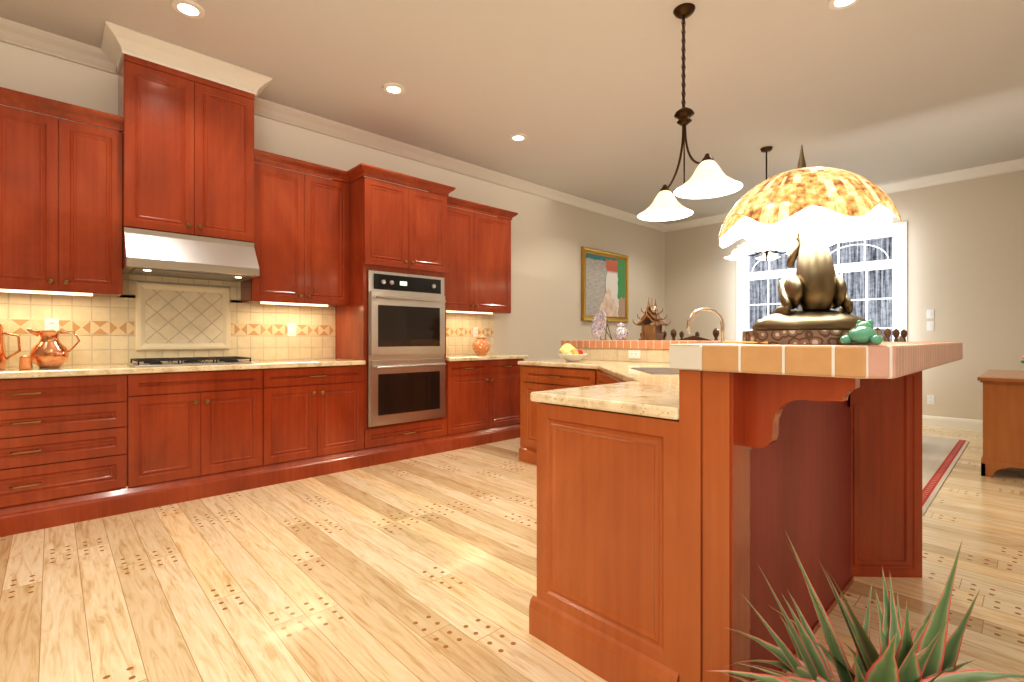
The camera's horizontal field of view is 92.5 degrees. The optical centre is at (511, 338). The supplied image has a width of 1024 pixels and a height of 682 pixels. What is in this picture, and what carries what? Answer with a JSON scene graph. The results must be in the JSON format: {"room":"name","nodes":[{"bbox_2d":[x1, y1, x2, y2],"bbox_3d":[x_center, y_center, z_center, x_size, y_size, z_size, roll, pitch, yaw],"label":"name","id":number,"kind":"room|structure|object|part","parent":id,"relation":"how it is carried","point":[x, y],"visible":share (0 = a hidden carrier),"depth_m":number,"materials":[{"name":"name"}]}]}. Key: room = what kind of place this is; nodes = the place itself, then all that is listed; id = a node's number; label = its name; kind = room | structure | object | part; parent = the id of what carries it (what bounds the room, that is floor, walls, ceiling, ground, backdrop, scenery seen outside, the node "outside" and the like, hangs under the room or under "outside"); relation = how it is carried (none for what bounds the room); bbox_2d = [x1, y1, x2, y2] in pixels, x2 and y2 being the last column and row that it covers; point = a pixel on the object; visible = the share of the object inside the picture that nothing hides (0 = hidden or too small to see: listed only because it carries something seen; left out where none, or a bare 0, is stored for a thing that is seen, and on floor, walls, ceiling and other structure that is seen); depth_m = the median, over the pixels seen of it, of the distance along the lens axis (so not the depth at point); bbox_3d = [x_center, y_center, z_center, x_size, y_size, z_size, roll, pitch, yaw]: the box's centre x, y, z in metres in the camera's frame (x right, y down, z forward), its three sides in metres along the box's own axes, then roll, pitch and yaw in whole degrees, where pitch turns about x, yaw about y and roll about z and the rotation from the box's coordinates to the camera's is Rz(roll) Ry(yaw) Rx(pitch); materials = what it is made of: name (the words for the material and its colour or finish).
{"room":"kitchen","nodes":[
{"label":"kitchen","id":0,"kind":"room"},
{"bbox_2d":[0,41,664,360],"bbox_3d":[-1.346,-0.465,5.115,11.440,3.130,0.200,0,0,-43],"label":"wall","id":1,"kind":"structure","parent":0,"point":[549,240],"depth_m":6.38,"materials":[{"name":"beige paint"}]},
{"bbox_2d":[0,17,115,73],"bbox_3d":[-4.129,-1.972,2.307,3.538,0.115,0.085,0,0,-43],"label":"crown molding","id":2,"kind":"structure","parent":1,"relation":"attached to","point":[34,39],"depth_m":3.29,"materials":[{"name":"white"}]},
{"bbox_2d":[0,233,493,379],"bbox_3d":[-2.234,-0.287,4.132,5.500,0.945,0.012,0,0,-43],"label":"backsplash","id":3,"kind":"structure","parent":1,"relation":"attached to","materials":[{"name":"tile"}]},
{"bbox_2d":[254,97,667,231],"bbox_3d":[0.268,-1.972,6.436,6.878,0.115,0.085,0,0,-43],"label":"crown molding","id":4,"kind":"structure","parent":1,"relation":"attached to","point":[262,107],"depth_m":5.29,"materials":[{"name":"white"}]},
{"bbox_2d":[581,247,627,322],"bbox_3d":[1.458,-0.805,7.578,1.180,1.090,0.042,0,0,-43],"label":"picture","id":5,"kind":"object","parent":1,"relation":"attached to","point":[605,284],"depth_m":7.54},
{"bbox_3d":[1.458,-0.805,7.578,1.180,1.090,0.042,0,0,-43],"label":"picture frame","id":6,"kind":"part","parent":5,"relation":"part of","materials":[{"name":"gold metal"}]},
{"bbox_2d":[0,426,1023,681],"bbox_3d":[1.101,1.150,2.509,11.440,0.100,7.350,0,0,-43],"label":"floor","id":7,"kind":"structure","parent":0,"point":[422,568],"depth_m":2.20,"materials":[{"name":"brown wood"}]},
{"bbox_2d":[0,21,375,536],"bbox_3d":[-2.717,-0.464,3.229,3.559,3.128,0.664,0,0,-43],"label":"tall cabinet","id":8,"kind":"object","parent":7,"relation":"on","point":[204,285],"depth_m":3.45,"materials":[{"name":"brown wood"}]},
{"bbox_3d":[-2.543,-0.168,3.818,0.620,0.515,0.022,0,0,-43],"label":"medallion frame","id":9,"kind":"part","parent":8,"relation":"part of","materials":[{"name":"beige tile"}]},
{"bbox_3d":[-2.365,-1.964,3.614,1.000,0.128,0.406,0,0,-43],"label":"tall crown","id":10,"kind":"part","parent":8,"relation":"part of","materials":[{"name":"white"}]},
{"bbox_2d":[118,227,259,282],"bbox_3d":[-2.385,-0.603,3.636,0.796,0.284,0.526,0,0,-43],"label":"hood","id":11,"kind":"object","parent":8,"relation":"attached to","point":[145,253],"depth_m":3.49,"materials":[{"name":"silver metal"}]},
{"bbox_2d":[376,167,447,464],"bbox_3d":[-1.139,-0.400,4.711,0.772,3.000,0.664,0,0,-43],"label":"tall cabinet","id":12,"kind":"object","parent":7,"relation":"on","point":[412,224],"depth_m":4.51,"materials":[{"name":"brown wood"}]},
{"bbox_2d":[365,269,445,427],"bbox_3d":[-0.943,0.085,4.503,0.796,1.360,0.141,0,0,-43],"label":"oven","id":13,"kind":"object","parent":12,"relation":"in","point":[405,311],"depth_m":4.45,"materials":[{"name":"silver metal"}]},
{"bbox_2d":[448,186,527,450],"bbox_3d":[-0.447,-0.400,5.361,1.127,3.000,0.664,0,0,-43],"label":"tall cabinet","id":14,"kind":"object","parent":7,"relation":"on","point":[484,390],"depth_m":5.35,"materials":[{"name":"brown wood"}]},
{"bbox_2d":[0,353,527,399],"bbox_3d":[-2.029,0.204,3.895,5.475,0.038,0.636,0,0,-43],"label":"countertop","id":15,"kind":"structure","parent":14,"relation":"on","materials":[{"name":"stone"}]},
{"bbox_2d":[0,324,20,368],"bbox_3d":[-3.110,0.032,2.964,0.199,0.305,0.135,0,0,-43],"label":"copper pitcher","id":16,"kind":"object","parent":15,"relation":"on","point":[3,358],"visible":1,"depth_m":2.97,"materials":[{"name":"brown metal"}]},
{"bbox_2d":[19,355,32,368],"bbox_3d":[-2.938,0.141,2.961,0.060,0.085,0.060,0,0,-43],"label":"copper cup","id":17,"kind":"object","parent":15,"relation":"on","point":[25,361],"visible":0.96,"depth_m":2.94,"materials":[{"name":"brown metal"}]},
{"bbox_2d":[27,328,79,367],"bbox_3d":[-2.901,0.058,3.105,0.250,0.252,0.184,0,0,-43],"label":"copper pitcher","id":18,"kind":"object","parent":15,"relation":"on","point":[49,350],"visible":1,"depth_m":3.05,"materials":[{"name":"brown metal"}]},
{"bbox_2d":[126,356,255,367],"bbox_3d":[-2.342,0.163,3.590,0.720,0.042,0.460,0,0,-43],"label":"cooktop","id":19,"kind":"object","parent":15,"relation":"in","point":[182,361],"depth_m":3.48,"materials":[{"name":"black metal"}]},
{"bbox_2d":[472,334,490,354],"bbox_3d":[-0.348,0.065,5.572,0.210,0.238,0.208,0,0,-43],"label":"ceramic vase","id":20,"kind":"object","parent":15,"relation":"on","point":[481,345],"visible":0.98,"depth_m":5.50,"materials":[{"name":"orange ceramic"}]},
{"bbox_2d":[518,359,921,681],"bbox_3d":[0.677,0.594,3.018,2.521,1.011,2.887,0,0,-43],"label":"kitchen island","id":21,"kind":"object","parent":7,"relation":"on","point":[684,487],"depth_m":1.60,"materials":[{"name":"brown wood"}]},
{"bbox_2d":[628,350,640,358],"bbox_3d":[1.059,0.135,4.245,0.010,0.070,0.115,0,0,-43],"label":"outlet","id":22,"kind":"object","parent":21,"relation":"attached to","point":[632,354],"depth_m":4.24,"materials":[{"name":"white plastic"}]},
{"bbox_2d":[629,367,727,374],"bbox_3d":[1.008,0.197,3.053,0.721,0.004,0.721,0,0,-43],"label":"sink basin","id":23,"kind":"object","parent":21,"relation":"in","point":[636,370],"depth_m":3.02,"materials":[{"name":"silver metal"}]},
{"bbox_2d":[561,339,962,382],"bbox_3d":[0.832,0.051,3.117,2.890,0.073,2.996,0,0,-43],"label":"island countertop","id":24,"kind":"structure","parent":21,"relation":"on","point":[887,362],"depth_m":1.28,"materials":[{"name":"beige tile"}]},
{"bbox_2d":[558,343,587,360],"bbox_3d":[0.548,0.119,4.383,0.310,0.159,0.248,0,0,-43],"label":"fruit bowl","id":25,"kind":"object","parent":24,"relation":"on","point":[570,352],"visible":1,"depth_m":4.33,"materials":[{"name":"white ceramic"}]},
{"bbox_3d":[0.548,0.167,4.383,0.310,0.064,0.248,0,0,-43],"label":"dish","id":26,"kind":"part","parent":25,"relation":"part of","materials":[{"name":"white ceramic"}]},
{"bbox_2d":[600,319,611,339],"bbox_3d":[0.906,-0.085,4.751,0.119,0.202,0.107,0,0,-43],"label":"plate stand","id":27,"kind":"object","parent":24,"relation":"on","point":[607,332],"visible":0.75,"depth_m":4.71,"materials":[{"name":"brown wood"}]},
{"bbox_2d":[591,310,605,338],"bbox_3d":[0.833,-0.139,4.715,0.123,0.276,0.256,0,0,-43],"label":"decorative plate","id":28,"kind":"object","parent":27,"relation":"on","point":[598,324],"visible":1,"depth_m":4.73,"materials":[{"name":"ceramic"}]},
{"bbox_2d":[614,322,628,339],"bbox_3d":[1.013,-0.070,4.545,0.136,0.168,0.136,0,0,-43],"label":"ginger jar","id":29,"kind":"object","parent":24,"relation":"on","point":[621,332],"visible":1,"depth_m":4.50,"materials":[{"name":"white ceramic"}]},
{"bbox_2d":[633,298,670,339],"bbox_3d":[1.232,-0.175,4.312,0.249,0.378,0.254,0,0,39],"label":"house","id":30,"kind":"object","parent":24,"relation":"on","point":[653,331],"visible":1,"depth_m":4.27,"materials":[{"name":"brown wood"}]},
{"bbox_2d":[686,307,727,371],"bbox_3d":[1.230,0.001,3.063,0.237,0.396,0.190,0,0,-43],"label":"faucet","id":31,"kind":"object","parent":24,"relation":"on","point":[688,330],"depth_m":3.04,"materials":[{"name":"silver metal"}]},
{"bbox_2d":[719,145,902,344],"bbox_3d":[0.811,-0.266,1.384,0.450,0.560,0.463,0,0,-43],"label":"lamp","id":32,"kind":"object","parent":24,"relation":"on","point":[815,212],"visible":1,"depth_m":1.26,"materials":[{"name":"bronze"},{"name":"glass"}]},
{"bbox_3d":[0.679,0.010,1.430,0.254,0.006,0.216,0,0,-43],"label":"cord","id":33,"kind":"part","parent":32,"relation":"part of","materials":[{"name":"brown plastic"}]},
{"bbox_3d":[0.815,-0.379,1.379,0.450,0.185,0.450,0,0,-43],"label":"lamp shade","id":34,"kind":"part","parent":32,"relation":"part of","materials":[{"name":"yellow glass"}]},
{"bbox_2d":[840,320,882,344],"bbox_3d":[0.795,-0.015,1.110,0.084,0.057,0.080,0,0,-43],"label":"frog","id":35,"kind":"object","parent":24,"relation":"on","point":[863,332],"visible":1,"depth_m":1.09,"materials":[{"name":"green ceramic"}]},
{"bbox_3d":[1.155,0.595,1.676,1.322,1.010,0.276,0,0,-43],"label":"trim","id":36,"kind":"part","parent":21,"relation":"part of","materials":[{"name":"brown wood"}]},
{"bbox_3d":[1.687,0.595,2.249,0.402,1.010,0.341,0,0,-43],"label":"wing panel","id":37,"kind":"part","parent":21,"relation":"part of","materials":[{"name":"brown wood"}]},
{"bbox_2d":[713,533,1023,681],"bbox_3d":[0.625,0.744,0.816,0.763,0.837,0.653,0,0,-43],"label":"dracaena plant","id":38,"kind":"object","parent":7,"relation":"on","point":[926,652],"visible":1,"depth_m":0.86,"materials":[{"name":"green plant"}]},
{"bbox_2d":[922,436,969,514],"bbox_3d":[2.738,1.095,5.192,3.200,0.008,2.880,0,0,-43],"label":"rug","id":39,"kind":"object","parent":7,"relation":"on","point":[940,457],"visible":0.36,"depth_m":4.36,"materials":[{"name":"beige fabric"}]},
{"bbox_2d":[679,331,699,338],"bbox_3d":[2.421,0.495,6.186,0.480,1.190,0.432,0,0,-43],"label":"chair","id":40,"kind":"object","parent":39,"relation":"on","point":[681,334],"visible":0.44,"depth_m":6.17,"materials":[{"name":"brown wood"}]},
{"bbox_2d":[670,328,718,339],"bbox_3d":[1.860,0.495,4.765,0.432,1.190,0.480,0,0,-43],"label":"chair","id":41,"kind":"object","parent":39,"relation":"on","point":[673,333],"visible":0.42,"depth_m":4.62,"materials":[{"name":"brown wood"}]},
{"bbox_2d":[875,327,891,341],"bbox_3d":[3.208,0.495,4.546,0.480,1.190,0.432,0,0,-43],"label":"chair","id":42,"kind":"object","parent":39,"relation":"on","point":[887,334],"visible":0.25,"depth_m":4.53,"materials":[{"name":"brown wood"}]},
{"bbox_2d":[892,329,907,341],"bbox_3d":[3.732,0.495,5.010,0.480,1.190,0.432,0,0,-43],"label":"chair","id":43,"kind":"object","parent":39,"relation":"on","point":[896,333],"visible":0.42,"depth_m":4.81,"materials":[{"name":"brown wood"}]},
{"bbox_2d":[977,370,1023,476],"bbox_3d":[4.472,0.705,4.207,1.440,0.790,0.610,0,0,-43],"label":"dresser","id":44,"kind":"object","parent":7,"relation":"on","point":[1003,419],"visible":1,"depth_m":3.86,"materials":[{"name":"brown wood"}]},
{"bbox_2d":[0,0,1023,223],"bbox_3d":[1.101,-2.080,2.509,11.440,0.100,7.350,0,0,-43],"label":"ceiling","id":45,"kind":"structure","parent":0,"point":[584,97],"depth_m":3.79,"materials":[{"name":"white paint"}]},
{"bbox_2d":[171,0,858,141],"bbox_3d":[-0.586,-2.023,2.413,4.626,0.014,2.956,0,0,-43],"label":"trim","id":46,"kind":"structure","parent":45,"relation":"attached to","point":[176,3],"depth_m":3.02,"materials":[{"name":"white"}]},
{"bbox_2d":[637,3,742,220],"bbox_3d":[1.063,-1.432,3.024,0.360,1.194,0.920,0,0,-7],"label":"pendant light","id":47,"kind":"object","parent":45,"relation":"hanging from","point":[709,178],"visible":1,"depth_m":2.99,"materials":[{"name":"white glass"}]},
{"bbox_2d":[724,239,791,260],"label":"dining chandelier","id":48,"kind":"object","parent":45,"relation":"hanging from","point":[745,248],"depth_m":5.17,"materials":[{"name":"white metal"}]},
{"bbox_2d":[760,146,772,178],"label":"dining chandelier","id":49,"kind":"object","parent":45,"relation":"hanging from","point":[766,149],"depth_m":5.21,"materials":[{"name":"brown metal"}]},
{"bbox_2d":[665,170,1023,419],"bbox_3d":[5.198,-0.465,6.356,0.200,3.130,7.350,0,0,-43],"label":"wall","id":50,"kind":"structure","parent":0,"point":[965,260],"depth_m":6.01,"materials":[{"name":"beige paint"}]},
{"bbox_2d":[737,221,906,341],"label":"window","id":51,"kind":"structure","parent":50,"relation":"in","point":[897,263],"depth_m":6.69,"materials":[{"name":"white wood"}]},
{"bbox_2d":[668,158,1023,231],"bbox_3d":[4.423,-1.972,6.972,0.085,0.115,4.770,0,0,-43],"label":"crown molding","id":52,"kind":"structure","parent":50,"relation":"attached to","point":[1017,164],"depth_m":6.09,"materials":[{"name":"white"}]},
{"bbox_2d":[927,321,933,330],"bbox_3d":[5.246,-0.160,6.148,0.014,0.115,0.070,0,0,-43],"label":"switch plate","id":53,"kind":"object","parent":50,"relation":"attached to","point":[930,327],"depth_m":6.15,"materials":[{"name":"white plastic"}]},
{"bbox_2d":[927,309,933,318],"bbox_3d":[5.246,-0.310,6.148,0.014,0.115,0.070,0,0,-43],"label":"switch plate","id":54,"kind":"object","parent":50,"relation":"attached to","point":[930,313],"depth_m":6.15,"materials":[{"name":"white plastic"}]},
{"bbox_2d":[927,395,933,404],"bbox_3d":[5.251,0.766,6.146,0.009,0.115,0.070,0,0,-43],"label":"switch plate","id":55,"kind":"object","parent":50,"relation":"attached to","point":[930,398],"depth_m":6.14,"materials":[{"name":"white plastic"}]},
{"bbox_2d":[922,415,982,431],"bbox_3d":[4.410,1.032,7.036,0.018,0.135,4.880,0,0,-43],"label":"baseboard","id":56,"kind":"structure","parent":50,"relation":"attached to","point":[954,423],"depth_m":5.98,"materials":[{"name":"white wood"}]}
]}

